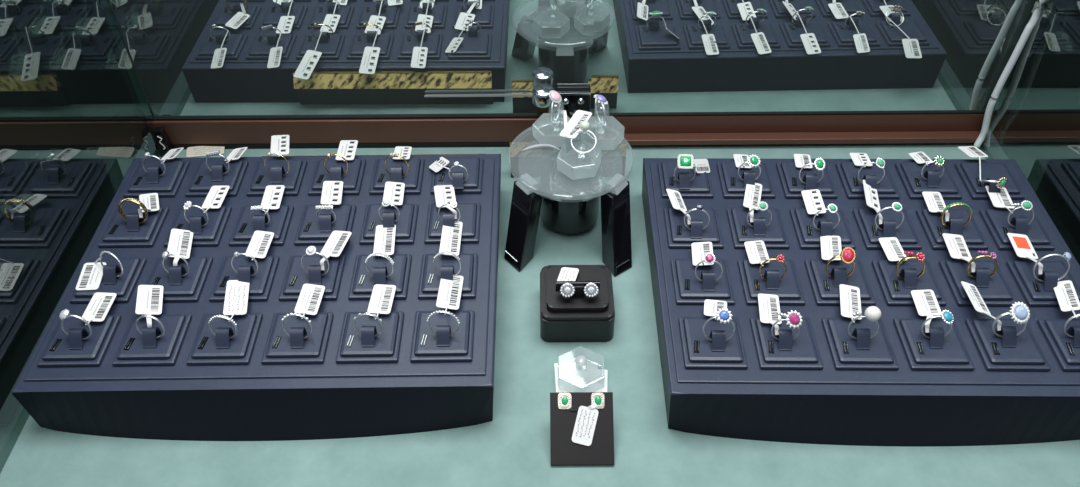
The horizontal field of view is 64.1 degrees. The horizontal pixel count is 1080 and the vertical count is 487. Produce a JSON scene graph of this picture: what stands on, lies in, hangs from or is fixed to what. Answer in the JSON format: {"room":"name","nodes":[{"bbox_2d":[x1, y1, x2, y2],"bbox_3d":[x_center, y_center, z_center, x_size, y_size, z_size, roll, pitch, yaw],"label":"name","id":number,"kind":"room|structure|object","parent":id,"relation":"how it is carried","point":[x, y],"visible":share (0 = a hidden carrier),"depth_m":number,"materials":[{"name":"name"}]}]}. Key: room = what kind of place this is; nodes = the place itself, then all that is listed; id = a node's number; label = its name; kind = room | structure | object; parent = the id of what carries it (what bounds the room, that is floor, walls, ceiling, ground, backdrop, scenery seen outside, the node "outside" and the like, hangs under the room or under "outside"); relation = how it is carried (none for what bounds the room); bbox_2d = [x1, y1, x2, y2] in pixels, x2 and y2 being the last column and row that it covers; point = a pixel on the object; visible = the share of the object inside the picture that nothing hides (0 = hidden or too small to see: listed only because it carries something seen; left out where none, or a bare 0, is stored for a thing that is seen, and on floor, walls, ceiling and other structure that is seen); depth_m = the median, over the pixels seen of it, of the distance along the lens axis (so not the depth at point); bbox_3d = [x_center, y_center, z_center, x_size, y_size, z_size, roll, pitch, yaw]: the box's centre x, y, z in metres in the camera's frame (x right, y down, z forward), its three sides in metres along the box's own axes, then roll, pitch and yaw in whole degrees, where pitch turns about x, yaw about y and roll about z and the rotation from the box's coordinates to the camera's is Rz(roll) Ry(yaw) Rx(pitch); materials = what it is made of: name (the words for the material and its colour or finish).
{"room":"shop","nodes":[
{"label":"shop","id":0,"kind":"room"},
{"bbox_2d":[0,0,147,409],"bbox_3d":[-0.391,-0.119,0.411,0.019,0.612,0.600,0,44,0],"label":"wall","id":1,"kind":"structure","parent":0,"point":[72,125],"depth_m":0.67,"materials":[{"name":"black"}]},
{"bbox_2d":[0,0,159,472],"bbox_3d":[-0.353,-0.081,0.421,0.006,0.520,0.561,0,44,0],"label":"window","id":2,"kind":"structure","parent":1,"relation":"in","point":[24,416],"depth_m":0.72,"materials":[{"name":"clear glass"}]},
{"bbox_2d":[96,0,149,132],"bbox_3d":[0.026,-0.338,0.634,0.855,0.612,0.020,0,44,0],"label":"wall","id":3,"kind":"structure","parent":0,"point":[97,1],"depth_m":0.79,"materials":[{"name":"black"}]},
{"bbox_2d":[107,0,594,119],"bbox_3d":[-0.157,-0.289,0.616,0.402,0.494,0.002,0,44,0],"label":"mirror","id":4,"kind":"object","parent":3,"relation":"in","point":[189,58],"depth_m":0.74,"materials":[{"name":"mirror"}]},
{"bbox_2d":[424,84,553,115],"bbox_3d":[-0.045,-0.124,0.757,0.114,0.026,0.020,0,44,0],"label":"lock","id":5,"kind":"object","parent":4,"relation":"attached to","point":[541,99],"visible":0.98,"depth_m":0.76,"materials":[{"name":"silver metal"}]},
{"bbox_2d":[557,88,590,116],"bbox_3d":[0.030,-0.124,0.767,0.030,0.026,0.010,0,44,0],"label":"door latch","id":6,"kind":"structure","parent":4,"relation":"attached to","point":[573,100],"depth_m":0.76,"materials":[{"name":"black metal"}]},
{"bbox_2d":[147,118,570,144],"bbox_3d":[-0.163,-0.106,0.793,0.386,0.026,0.012,0,44,0],"label":"trim","id":7,"kind":"structure","parent":3,"relation":"attached to","point":[480,129],"depth_m":0.79,"materials":[{"name":"brown wood"}]},
{"bbox_2d":[146,115,571,120],"bbox_3d":[-0.155,-0.114,0.782,0.402,0.002,0.002,0,44,0],"label":"trim","id":8,"kind":"structure","parent":3,"relation":"attached to","point":[444,116],"depth_m":0.78,"materials":[{"name":"brown wood"}]},
{"bbox_2d":[155,142,973,148],"bbox_3d":[0.028,-0.097,0.804,0.767,0.005,0.014,0,44,0],"label":"trim","id":9,"kind":"structure","parent":3,"relation":"attached to","point":[451,144],"depth_m":0.80,"materials":[{"name":"brown wood"}]},
{"bbox_2d":[579,114,984,133],"bbox_3d":[0.221,-0.111,0.797,0.380,0.024,0.010,0,44,0],"label":"trim","id":10,"kind":"structure","parent":3,"relation":"attached to","point":[929,122],"depth_m":0.79,"materials":[{"name":"brown wood"}]},
{"bbox_2d":[579,131,988,145],"bbox_3d":[0.221,-0.097,0.795,0.380,0.006,0.012,0,44,0],"label":"trim","id":11,"kind":"structure","parent":3,"relation":"attached to","point":[915,136],"depth_m":0.79,"materials":[{"name":"brown wood"}]},
{"bbox_2d":[591,111,984,116],"bbox_3d":[0.228,-0.118,0.785,0.365,0.002,0.002,0,44,0],"label":"trim","id":12,"kind":"structure","parent":3,"relation":"attached to","point":[940,112],"depth_m":0.79,"materials":[{"name":"brown wood"}]},
{"bbox_2d":[590,0,1035,113],"bbox_3d":[0.210,-0.294,0.618,0.399,0.494,0.002,0,44,0],"label":"door","id":13,"kind":"structure","parent":3,"relation":"in","point":[649,56],"depth_m":0.74,"materials":[{"name":"mirror"}]},
{"bbox_2d":[0,143,1079,486],"bbox_3d":[0.029,0.094,0.620,0.769,0.012,0.560,0,44,0],"label":"floor","id":14,"kind":"structure","parent":0,"point":[512,449],"depth_m":0.57,"materials":[{"name":"teal fabric"}]},
{"bbox_2d":[153,127,174,156],"bbox_3d":[-0.343,-0.092,0.787,0.010,0.026,0.012,0,44,0],"label":"bracket","id":15,"kind":"object","parent":14,"relation":"on","point":[164,144],"visible":0.95,"depth_m":0.78,"materials":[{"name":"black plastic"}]},
{"bbox_2d":[186,146,224,157],"bbox_3d":[-0.308,-0.086,0.796,0.034,0.003,0.012,-6,44,-6],"label":"paper card","id":16,"kind":"object","parent":14,"relation":"on","point":[197,151],"visible":0.8,"depth_m":0.80,"materials":[{"name":"beige paper"}]},
{"bbox_2d":[12,154,500,440],"bbox_3d":[-0.186,0.022,0.645,0.310,0.058,0.254,-1,44,0],"label":"tray","id":17,"kind":"object","parent":14,"relation":"on","point":[190,382],"visible":0.97,"depth_m":0.59,"materials":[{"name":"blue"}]},
{"bbox_2d":[59,309,91,339],"bbox_3d":[-0.306,0.054,0.569,0.020,0.023,0.008,10,45,10],"label":"ring","id":18,"kind":"object","parent":17,"relation":"on","point":[64,314],"visible":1,"depth_m":0.56,"materials":[{"name":"silver metal"}]},
{"bbox_2d":[76,257,105,290],"bbox_3d":[-0.319,0.020,0.611,0.016,0.012,0.024,-2,44,-1],"label":"price tag","id":19,"kind":"object","parent":17,"relation":"on","point":[91,275],"visible":1,"depth_m":0.61,"materials":[{"name":"white paper"}]},
{"bbox_2d":[81,292,116,324],"bbox_3d":[-0.302,0.044,0.584,0.015,0.014,0.040,-2,44,-1],"label":"price tag","id":20,"kind":"object","parent":17,"relation":"on","point":[100,304],"visible":1,"depth_m":0.59,"materials":[{"name":"white paper"}]},
{"bbox_2d":[118,198,147,223],"bbox_3d":[-0.307,-0.024,0.651,0.022,0.022,0.008,4,44,5],"label":"ring","id":21,"kind":"object","parent":17,"relation":"on","point":[134,200],"visible":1,"depth_m":0.65,"materials":[{"name":"yellow metal"}]},
{"bbox_2d":[138,193,158,217],"bbox_3d":[-0.302,-0.032,0.664,0.014,0.012,0.034,-15,46,-15],"label":"price tag","id":22,"kind":"object","parent":17,"relation":"on","point":[151,201],"visible":0.99,"depth_m":0.67,"materials":[{"name":"white paper"}]},
{"bbox_2d":[135,285,163,326],"bbox_3d":[-0.267,0.043,0.588,0.016,0.011,0.049,-12,45,-11],"label":"price tag","id":23,"kind":"object","parent":17,"relation":"on","point":[149,301],"visible":1,"depth_m":0.59,"materials":[{"name":"white paper"}]},
{"bbox_2d":[167,229,192,265],"bbox_3d":[-0.263,0.004,0.628,0.015,0.011,0.047,-8,45,-8],"label":"price tag","id":24,"kind":"object","parent":17,"relation":"on","point":[180,241],"visible":1,"depth_m":0.63,"materials":[{"name":"white paper"}]},
{"bbox_2d":[202,186,229,212],"bbox_3d":[-0.254,-0.035,0.666,0.014,0.013,0.046,0,44,0],"label":"price tag","id":25,"kind":"object","parent":17,"relation":"on","point":[216,195],"visible":0.98,"depth_m":0.67,"materials":[{"name":"white paper"}]},
{"bbox_2d":[223,280,249,321],"bbox_3d":[-0.209,0.039,0.588,0.015,0.016,0.052,-8,45,-7],"label":"price tag","id":26,"kind":"object","parent":17,"relation":"on","point":[236,296],"visible":1,"depth_m":0.60,"materials":[{"name":"white paper"}]},
{"bbox_2d":[245,230,273,259],"bbox_3d":[-0.206,0.002,0.627,0.014,0.015,0.044,0,44,1],"label":"price tag","id":27,"kind":"object","parent":17,"relation":"on","point":[258,247],"visible":1,"depth_m":0.64,"materials":[{"name":"white paper"}]},
{"bbox_2d":[261,185,284,213],"bbox_3d":[-0.208,-0.034,0.666,0.014,0.012,0.045,-3,44,-3],"label":"price tag","id":28,"kind":"object","parent":17,"relation":"on","point":[273,194],"visible":1,"depth_m":0.67,"materials":[{"name":"white paper"}]},
{"bbox_2d":[264,152,289,175],"bbox_3d":[-0.210,-0.063,0.690,0.021,0.021,0.006,4,44,5],"label":"ring","id":29,"kind":"object","parent":17,"relation":"on","point":[269,154],"visible":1,"depth_m":0.69,"materials":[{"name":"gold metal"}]},
{"bbox_2d":[270,135,288,155],"bbox_3d":[-0.216,-0.081,0.713,0.015,0.025,0.060,-10,45,-9],"label":"price tag","id":30,"kind":"object","parent":29,"relation":"attached to","point":[279,143],"visible":0.97,"depth_m":0.73,"materials":[{"name":"white paper"}]},
{"bbox_2d":[294,284,324,318],"bbox_3d":[-0.159,0.039,0.585,0.015,0.018,0.045,1,44,1],"label":"price tag","id":31,"kind":"object","parent":17,"relation":"on","point":[310,297],"visible":1,"depth_m":0.59,"materials":[{"name":"white paper"}]},
{"bbox_2d":[301,246,329,275],"bbox_3d":[-0.159,0.013,0.610,0.020,0.023,0.009,7,45,8],"label":"ring","id":32,"kind":"object","parent":17,"relation":"on","point":[310,250],"visible":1,"depth_m":0.60,"materials":[{"name":"silver metal"}]},
{"bbox_2d":[321,181,342,209],"bbox_3d":[-0.162,-0.037,0.668,0.016,0.014,0.048,-5,44,-4],"label":"price tag","id":33,"kind":"object","parent":17,"relation":"on","point":[332,190],"visible":1,"depth_m":0.68,"materials":[{"name":"white paper"}]},
{"bbox_2d":[320,231,351,269],"bbox_3d":[-0.152,0.003,0.628,0.015,0.011,0.046,7,45,8],"label":"price tag","id":34,"kind":"object","parent":17,"relation":"on","point":[337,240],"visible":1,"depth_m":0.64,"materials":[{"name":"white paper"}]},
{"bbox_2d":[336,140,357,160],"bbox_3d":[-0.161,-0.077,0.711,0.015,0.021,0.053,-3,44,-3],"label":"price tag","id":35,"kind":"object","parent":17,"relation":"on","point":[347,148],"visible":1,"depth_m":0.72,"materials":[{"name":"white paper"}]},
{"bbox_2d":[365,252,393,277],"bbox_3d":[-0.113,0.015,0.609,0.021,0.021,0.007,4,44,4],"label":"ring","id":36,"kind":"object","parent":17,"relation":"on","point":[376,253],"visible":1,"depth_m":0.60,"materials":[{"name":"silver metal"}]},
{"bbox_2d":[367,284,395,318],"bbox_3d":[-0.110,0.039,0.586,0.016,0.017,0.045,1,44,2],"label":"price tag","id":37,"kind":"object","parent":17,"relation":"on","point":[382,296],"visible":1,"depth_m":0.60,"materials":[{"name":"white paper"}]},
{"bbox_2d":[373,225,395,254],"bbox_3d":[-0.114,-0.003,0.627,0.015,0.019,0.053,-3,44,-3],"label":"price tag","id":38,"kind":"object","parent":17,"relation":"on","point":[384,242],"visible":0.98,"depth_m":0.64,"materials":[{"name":"white paper"}]},
{"bbox_2d":[383,182,404,205],"bbox_3d":[-0.114,-0.038,0.667,0.015,0.015,0.044,-2,44,-2],"label":"price tag","id":39,"kind":"object","parent":17,"relation":"on","point":[393,191],"visible":1,"depth_m":0.68,"materials":[{"name":"white paper"}]},
{"bbox_2d":[384,153,408,176],"bbox_3d":[-0.115,-0.063,0.689,0.020,0.021,0.007,3,44,3],"label":"ring","id":40,"kind":"object","parent":17,"relation":"on","point":[391,154],"visible":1,"depth_m":0.69,"materials":[{"name":"yellow metal"}]},
{"bbox_2d":[393,146,411,158],"bbox_3d":[-0.114,-0.075,0.707,0.014,0.023,0.044,-2,44,-2],"label":"price tag","id":41,"kind":"object","parent":40,"relation":"attached to","point":[404,151],"visible":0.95,"depth_m":0.72,"materials":[{"name":"white paper"}]},
{"bbox_2d":[429,157,448,171],"bbox_3d":[-0.079,-0.062,0.699,0.014,0.015,0.032,-21,48,-20],"label":"price tag","id":42,"kind":"object","parent":17,"relation":"on","point":[442,162],"visible":1,"depth_m":0.70,"materials":[{"name":"white paper"}]},
{"bbox_2d":[434,185,456,218],"bbox_3d":[-0.073,-0.033,0.666,0.016,0.009,0.045,-7,44,-7],"label":"price tag","id":43,"kind":"object","parent":17,"relation":"on","point":[444,194],"visible":0.96,"depth_m":0.67,"materials":[{"name":"white paper"}]},
{"bbox_2d":[436,274,463,313],"bbox_3d":[-0.063,0.034,0.588,0.016,0.020,0.053,1,44,2],"label":"price tag","id":44,"kind":"object","parent":17,"relation":"on","point":[449,293],"visible":1,"depth_m":0.60,"materials":[{"name":"white paper"}]},
{"bbox_2d":[439,221,462,255],"bbox_3d":[-0.066,-0.005,0.629,0.014,0.020,0.054,0,44,1],"label":"price tag","id":45,"kind":"object","parent":17,"relation":"on","point":[451,236],"visible":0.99,"depth_m":0.64,"materials":[{"name":"white paper"}]},
{"bbox_2d":[504,129,631,275],"bbox_3d":[0.022,-0.044,0.703,0.103,0.070,0.132,0,44,0],"label":"display stand","id":46,"kind":"object","parent":14,"relation":"on","point":[566,198],"visible":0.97,"depth_m":0.68,"materials":[{"name":"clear plastic"}]},
{"bbox_3d":[0.011,-0.100,0.683,0.035,0.037,0.030,0,44,0],"label":"block","id":47,"kind":"object","parent":46,"relation":"on","visible":0},
{"bbox_2d":[549,90,561,123],"bbox_3d":[0.012,-0.106,0.670,0.010,0.026,0.021,31,52,28],"label":"ring","id":48,"kind":"object","parent":47,"relation":"on","point":[554,96],"visible":1,"depth_m":0.66,"materials":[{"name":"silver metal"}]},
{"bbox_3d":[0.050,-0.097,0.680,0.035,0.037,0.030,0,44,0],"label":"block","id":49,"kind":"object","parent":46,"relation":"on","visible":0},
{"bbox_2d":[594,95,607,125],"bbox_3d":[0.047,-0.103,0.667,0.011,0.026,0.020,4,44,5],"label":"ring","id":50,"kind":"object","parent":49,"relation":"on","point":[600,98],"visible":1,"depth_m":0.66,"materials":[{"name":"silver metal"}]},
{"label":"block","id":51,"kind":"object","parent":46,"relation":"on","visible":0},
{"bbox_2d":[570,121,596,152],"bbox_3d":[0.032,-0.080,0.649,0.019,0.016,0.022,-19,47,-18],"label":"ring","id":52,"kind":"object","parent":51,"relation":"on","point":[584,125],"visible":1,"depth_m":0.65,"materials":[{"name":"silver metal"}]},
{"bbox_2d":[560,110,591,138],"bbox_3d":[0.022,-0.093,0.662,0.025,0.004,0.033,20,48,20],"label":"price tag","id":53,"kind":"object","parent":52,"relation":"attached to","point":[579,116],"visible":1,"depth_m":0.66,"materials":[{"name":"white paper"}]},
{"bbox_2d":[554,362,597,391],"bbox_3d":[0.026,0.095,0.610,0.031,0.001,0.026,-2,44,-1],"label":"paper card","id":54,"kind":"object","parent":14,"relation":"on","point":[568,376],"visible":0.76,"depth_m":0.61,"materials":[{"name":"white"}]},
{"bbox_2d":[581,368,607,391],"bbox_3d":[0.038,0.099,0.604,0.018,0.001,0.026,2,44,3],"label":"paper card","id":55,"kind":"object","parent":54,"relation":"on","point":[593,380],"visible":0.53,"depth_m":0.61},
{"bbox_2d":[540,265,614,341],"bbox_3d":[0.027,0.037,0.636,0.054,0.045,0.054,0,44,0],"label":"box","id":56,"kind":"object","parent":14,"relation":"on","point":[579,317],"visible":1,"depth_m":0.62,"materials":[{"name":"black leather"}]},
{"bbox_2d":[557,267,578,280],"bbox_3d":[0.019,0.026,0.629,0.013,0.005,0.026,10,45,11],"label":"price tag","id":57,"kind":"object","parent":56,"relation":"on","point":[566,274],"visible":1,"depth_m":0.63,"materials":[{"name":"white paper"}]},
{"bbox_2d":[546,265,608,312],"bbox_3d":[0.027,0.033,0.632,0.045,0.006,0.043,0,44,0],"label":"cushion","id":58,"kind":"object","parent":56,"relation":"on","point":[578,302],"depth_m":0.62,"materials":[{"name":"black leather"}]},
{"bbox_2d":[550,392,613,464],"bbox_3d":[0.027,0.121,0.562,0.041,0.028,0.039,0,44,0],"label":"stand","id":59,"kind":"object","parent":14,"relation":"on","point":[564,451],"visible":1,"depth_m":0.56,"materials":[{"name":"black"}]},
{"bbox_2d":[558,393,571,408],"bbox_3d":[0.016,0.103,0.564,0.009,0.007,0.009,0,44,0],"label":"earring","id":60,"kind":"object","parent":59,"relation":"on","point":[564,399],"visible":1,"depth_m":0.56,"materials":[{"name":"gold metal"}]},
{"bbox_2d":[572,403,597,445],"bbox_3d":[0.030,0.116,0.561,0.013,0.017,0.025,12,45,12],"label":"price tag","id":61,"kind":"object","parent":59,"relation":"hanging from","point":[583,432],"visible":1,"depth_m":0.56,"materials":[{"name":"white paper"}]},
{"bbox_2d":[591,393,604,408],"bbox_3d":[0.038,0.103,0.564,0.009,0.007,0.009,0,44,0],"label":"earring","id":62,"kind":"object","parent":59,"relation":"on","point":[598,398],"visible":1,"depth_m":0.56,"materials":[{"name":"gold metal"}]},
{"bbox_2d":[592,141,626,176],"bbox_3d":[0.061,-0.076,0.759,0.029,0.037,0.010,0,44,0],"label":"strip","id":63,"kind":"object","parent":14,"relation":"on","point":[611,156],"visible":0.83,"depth_m":0.75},
{"bbox_2d":[642,158,1079,446],"bbox_3d":[0.240,0.025,0.639,0.310,0.058,0.253,0,44,1],"label":"tray","id":64,"kind":"object","parent":14,"relation":"on","point":[971,385],"visible":0.95,"depth_m":0.59,"materials":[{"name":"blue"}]},
{"bbox_2d":[666,189,690,223],"bbox_3d":[0.106,-0.029,0.659,0.011,0.010,0.044,-5,44,-5],"label":"price tag","id":65,"kind":"object","parent":64,"relation":"on","point":[675,197],"visible":1,"depth_m":0.66,"materials":[{"name":"white paper"}]},
{"bbox_2d":[674,154,695,180],"bbox_3d":[0.115,-0.059,0.683,0.017,0.022,0.012,3,44,3],"label":"ring","id":66,"kind":"object","parent":64,"relation":"on","point":[685,160],"visible":1,"depth_m":0.68,"materials":[{"name":"silver metal"}]},
{"bbox_2d":[694,159,709,172],"bbox_3d":[0.128,-0.062,0.694,0.028,0.018,0.010,-32,52,-28],"label":"price tag","id":67,"kind":"object","parent":64,"relation":"on","point":[701,165],"visible":1,"depth_m":0.70,"materials":[{"name":"white paper"}]},
{"bbox_2d":[691,242,713,265],"bbox_3d":[0.117,0.007,0.618,0.015,0.016,0.037,3,44,4],"label":"price tag","id":68,"kind":"object","parent":64,"relation":"on","point":[699,249],"visible":0.86,"depth_m":0.63,"materials":[{"name":"white paper"}]},
{"bbox_2d":[695,253,722,280],"bbox_3d":[0.118,0.017,0.604,0.020,0.022,0.008,7,45,8],"label":"ring","id":69,"kind":"object","parent":64,"relation":"on","point":[707,257],"visible":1,"depth_m":0.60,"materials":[{"name":"silver metal"}]},
{"bbox_2d":[704,299,726,319],"bbox_3d":[0.118,0.044,0.577,0.015,0.020,0.033,7,45,8],"label":"price tag","id":70,"kind":"object","parent":64,"relation":"on","point":[710,306],"visible":0.84,"depth_m":0.59,"materials":[{"name":"white paper"}]},
{"bbox_2d":[703,308,734,340],"bbox_3d":[0.117,0.053,0.565,0.021,0.024,0.010,3,44,3],"label":"ring","id":71,"kind":"object","parent":64,"relation":"on","point":[725,315],"visible":1,"depth_m":0.56,"materials":[{"name":"silver metal"}]},
{"bbox_2d":[733,154,751,167],"bbox_3d":[0.166,-0.068,0.700,0.013,0.019,0.039,4,44,4],"label":"price tag","id":72,"kind":"object","parent":64,"relation":"on","point":[739,159],"visible":0.88,"depth_m":0.71,"materials":[{"name":"white paper"}]},
{"bbox_2d":[738,154,760,180],"bbox_3d":[0.166,-0.059,0.683,0.018,0.022,0.010,-6,44,-6],"label":"ring","id":73,"kind":"object","parent":64,"relation":"on","point":[755,161],"visible":1,"depth_m":0.68,"materials":[{"name":"silver metal"}]},
{"bbox_2d":[743,183,761,221],"bbox_3d":[0.163,-0.034,0.664,0.012,0.010,0.052,11,45,11],"label":"price tag","id":74,"kind":"object","parent":64,"relation":"on","point":[752,197],"visible":1,"depth_m":0.67,"materials":[{"name":"white paper"}]},
{"bbox_2d":[744,240,769,265],"bbox_3d":[0.158,0.007,0.620,0.014,0.013,0.037,0,44,0],"label":"price tag","id":75,"kind":"object","parent":64,"relation":"on","point":[756,251],"visible":1,"depth_m":0.63,"materials":[{"name":"white paper"}]},
{"bbox_2d":[758,294,781,334],"bbox_3d":[0.156,0.046,0.582,0.014,0.010,0.041,5,44,5],"label":"price tag","id":76,"kind":"object","parent":64,"relation":"on","point":[769,306],"visible":1,"depth_m":0.59,"materials":[{"name":"white paper"}]},
{"bbox_2d":[771,310,802,339],"bbox_3d":[0.162,0.054,0.565,0.020,0.022,0.010,-2,44,-2],"label":"ring","id":77,"kind":"object","parent":64,"relation":"on","point":[795,318],"visible":1,"depth_m":0.56,"materials":[{"name":"silver metal"}]},
{"bbox_2d":[794,154,811,167],"bbox_3d":[0.214,-0.067,0.698,0.013,0.020,0.043,7,45,8],"label":"price tag","id":78,"kind":"object","parent":64,"relation":"on","point":[801,160],"visible":0.94,"depth_m":0.71,"materials":[{"name":"white paper"}]},
{"bbox_2d":[799,158,824,183],"bbox_3d":[0.214,-0.056,0.679,0.019,0.022,0.009,-10,45,-10],"label":"ring","id":79,"kind":"object","parent":64,"relation":"on","point":[819,163],"visible":1,"depth_m":0.68,"materials":[{"name":"silver metal"}]},
{"bbox_2d":[801,189,825,215],"bbox_3d":[0.211,-0.031,0.658,0.014,0.014,0.043,2,44,2],"label":"price tag","id":80,"kind":"object","parent":64,"relation":"on","point":[813,201],"visible":1,"depth_m":0.67,"materials":[{"name":"white paper"}]},
{"bbox_2d":[820,236,841,260],"bbox_3d":[0.211,0.004,0.621,0.014,0.015,0.041,8,45,9],"label":"price tag","id":81,"kind":"object","parent":64,"relation":"on","point":[830,245],"visible":1,"depth_m":0.63,"materials":[{"name":"white paper"}]},
{"bbox_2d":[826,247,854,277],"bbox_3d":[0.211,0.014,0.605,0.019,0.024,0.010,-7,44,-7],"label":"ring","id":82,"kind":"object","parent":64,"relation":"on","point":[847,255],"visible":1,"depth_m":0.60,"materials":[{"name":"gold metal"}]},
{"bbox_2d":[839,284,861,321],"bbox_3d":[0.211,0.041,0.583,0.014,0.015,0.047,9,45,9],"label":"price tag","id":83,"kind":"object","parent":64,"relation":"on","point":[850,302],"visible":0.97,"depth_m":0.59,"materials":[{"name":"white paper"}]},
{"bbox_2d":[849,153,872,166],"bbox_3d":[0.262,-0.068,0.697,0.014,0.022,0.045,5,44,5],"label":"price tag","id":84,"kind":"object","parent":64,"relation":"on","point":[859,159],"visible":0.97,"depth_m":0.71,"materials":[{"name":"white paper"}]},
{"bbox_2d":[848,306,880,339],"bbox_3d":[0.212,0.051,0.564,0.020,0.028,0.010,11,45,12],"label":"ring","id":85,"kind":"object","parent":64,"relation":"on","point":[872,313],"visible":1,"depth_m":0.56,"materials":[{"name":"silver metal"}]},
{"bbox_2d":[863,180,882,223],"bbox_3d":[0.255,-0.033,0.661,0.012,0.011,0.052,7,45,8],"label":"price tag","id":86,"kind":"object","parent":64,"relation":"on","point":[871,195],"visible":1,"depth_m":0.67,"materials":[{"name":"white paper"}]},
{"bbox_2d":[875,202,903,230],"bbox_3d":[0.259,-0.020,0.640,0.020,0.023,0.008,-3,44,-3],"label":"ring","id":87,"kind":"object","parent":64,"relation":"on","point":[896,206],"visible":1,"depth_m":0.64,"materials":[{"name":"silver metal"}]},
{"bbox_2d":[878,237,906,262],"bbox_3d":[0.257,0.005,0.621,0.014,0.014,0.039,0,44,0],"label":"price tag","id":88,"kind":"object","parent":64,"relation":"on","point":[891,246],"visible":0.99,"depth_m":0.63,"materials":[{"name":"white paper"}]},
{"bbox_2d":[896,251,924,279],"bbox_3d":[0.260,0.015,0.604,0.020,0.022,0.008,3,44,3],"label":"ring","id":89,"kind":"object","parent":64,"relation":"on","point":[919,256],"visible":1,"depth_m":0.60,"materials":[{"name":"yellow metal"}]},
{"bbox_2d":[909,152,931,165],"bbox_3d":[0.312,-0.069,0.700,0.013,0.019,0.040,3,44,3],"label":"price tag","id":90,"kind":"object","parent":64,"relation":"on","point":[919,157],"visible":1,"depth_m":0.71,"materials":[{"name":"white paper"}]},
{"bbox_2d":[911,289,941,332],"bbox_3d":[0.263,0.044,0.582,0.016,0.010,0.043,5,44,6],"label":"price tag","id":91,"kind":"object","parent":64,"relation":"on","point":[925,301],"visible":1,"depth_m":0.59,"materials":[{"name":"white paper"}]},
{"bbox_2d":[922,192,948,220],"bbox_3d":[0.304,-0.030,0.658,0.014,0.011,0.040,4,44,5],"label":"price tag","id":92,"kind":"object","parent":64,"relation":"on","point":[934,201],"visible":1,"depth_m":0.66,"materials":[{"name":"white paper"}]},
{"bbox_2d":[921,310,953,338],"bbox_3d":[0.261,0.054,0.565,0.018,0.021,0.009,-11,45,-11],"label":"ring","id":93,"kind":"object","parent":64,"relation":"on","point":[946,315],"visible":1,"depth_m":0.56,"materials":[{"name":"silver metal"}]},
{"bbox_2d":[941,202,972,227],"bbox_3d":[0.310,-0.021,0.642,0.022,0.022,0.007,3,44,4],"label":"ring","id":94,"kind":"object","parent":64,"relation":"on","point":[956,203],"visible":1,"depth_m":0.64,"materials":[{"name":"yellow metal"}]},
{"bbox_2d":[942,233,975,271],"bbox_3d":[0.304,0.005,0.622,0.015,0.011,0.044,4,44,5],"label":"price tag","id":95,"kind":"object","parent":64,"relation":"on","point":[956,245],"visible":1,"depth_m":0.63,"materials":[{"name":"white paper"}]},
{"bbox_2d":[958,146,987,180],"bbox_3d":[0.357,-0.065,0.701,0.018,0.013,0.062,4,44,5],"label":"price tag","id":96,"kind":"object","parent":64,"relation":"on","point":[971,151],"visible":1,"depth_m":0.71,"materials":[{"name":"white paper"}]},
{"bbox_2d":[961,281,1001,330],"bbox_3d":[0.298,0.041,0.584,0.012,0.011,0.046,1,44,1],"label":"price tag","id":97,"kind":"object","parent":64,"relation":"on","point":[971,290],"visible":1,"depth_m":0.59,"materials":[{"name":"white paper"}]},
{"bbox_2d":[967,250,997,278],"bbox_3d":[0.310,0.015,0.604,0.020,0.023,0.008,6,44,7],"label":"ring","id":98,"kind":"object","parent":64,"relation":"on","point":[992,255],"visible":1,"depth_m":0.60,"materials":[{"name":"yellow metal"}]},
{"bbox_2d":[985,186,1014,213],"bbox_3d":[0.356,-0.034,0.660,0.016,0.013,0.045,5,44,6],"label":"price tag","id":99,"kind":"object","parent":64,"relation":"on","point":[1002,199],"visible":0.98,"depth_m":0.67,"materials":[{"name":"white paper"}]},
{"bbox_2d":[992,301,1029,337],"bbox_3d":[0.309,0.051,0.565,0.022,0.025,0.012,-12,45,-12],"label":"ring","id":100,"kind":"object","parent":64,"relation":"on","point":[1020,310],"visible":1,"depth_m":0.56,"materials":[{"name":"silver metal"}]},
{"bbox_2d":[1008,200,1034,226],"bbox_3d":[0.358,-0.022,0.643,0.019,0.021,0.008,2,44,3],"label":"ring","id":101,"kind":"object","parent":64,"relation":"on","point":[1027,205],"visible":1,"depth_m":0.64,"materials":[{"name":"silver metal"}]},
{"bbox_2d":[1007,233,1042,273],"bbox_3d":[0.351,0.005,0.620,0.015,0.013,0.048,5,44,5],"label":"price tag","id":102,"kind":"object","parent":64,"relation":"on","point":[1021,243],"visible":1,"depth_m":0.63,"materials":[{"name":"white paper"}]},
{"bbox_2d":[1033,252,1070,282],"bbox_3d":[0.356,0.017,0.600,0.024,0.025,0.007,-2,44,-1],"label":"ring","id":103,"kind":"object","parent":64,"relation":"on","point":[1067,257],"visible":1,"depth_m":0.60,"materials":[{"name":"silver metal"}]},
{"bbox_2d":[1054,280,1079,317],"bbox_3d":[0.359,0.038,0.582,0.012,0.017,0.048,9,45,10],"label":"price tag","id":104,"kind":"object","parent":64,"relation":"on","point":[1066,295],"visible":1,"depth_m":0.59,"materials":[{"name":"white paper"}]},
{"bbox_2d":[989,0,1079,264],"bbox_3d":[0.445,-0.125,0.411,0.019,0.612,0.600,0,44,0],"label":"wall","id":105,"kind":"structure","parent":0,"point":[1035,121],"depth_m":0.74,"materials":[{"name":"black"}]},
{"bbox_2d":[980,0,1039,158],"bbox_3d":[0.408,-0.087,0.420,0.006,0.520,0.561,0,44,0],"label":"window","id":106,"kind":"structure","parent":105,"relation":"in","point":[1037,3],"depth_m":0.77,"materials":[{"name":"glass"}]},
{"bbox_2d":[973,0,1046,147],"bbox_3d":[0.401,-0.197,0.690,0.010,0.297,0.009,-26,50,-24],"label":"cable","id":107,"kind":"object","parent":106,"relation":"attached to","point":[1037,12],"visible":1,"depth_m":0.74,"materials":[{"name":"white plastic"}]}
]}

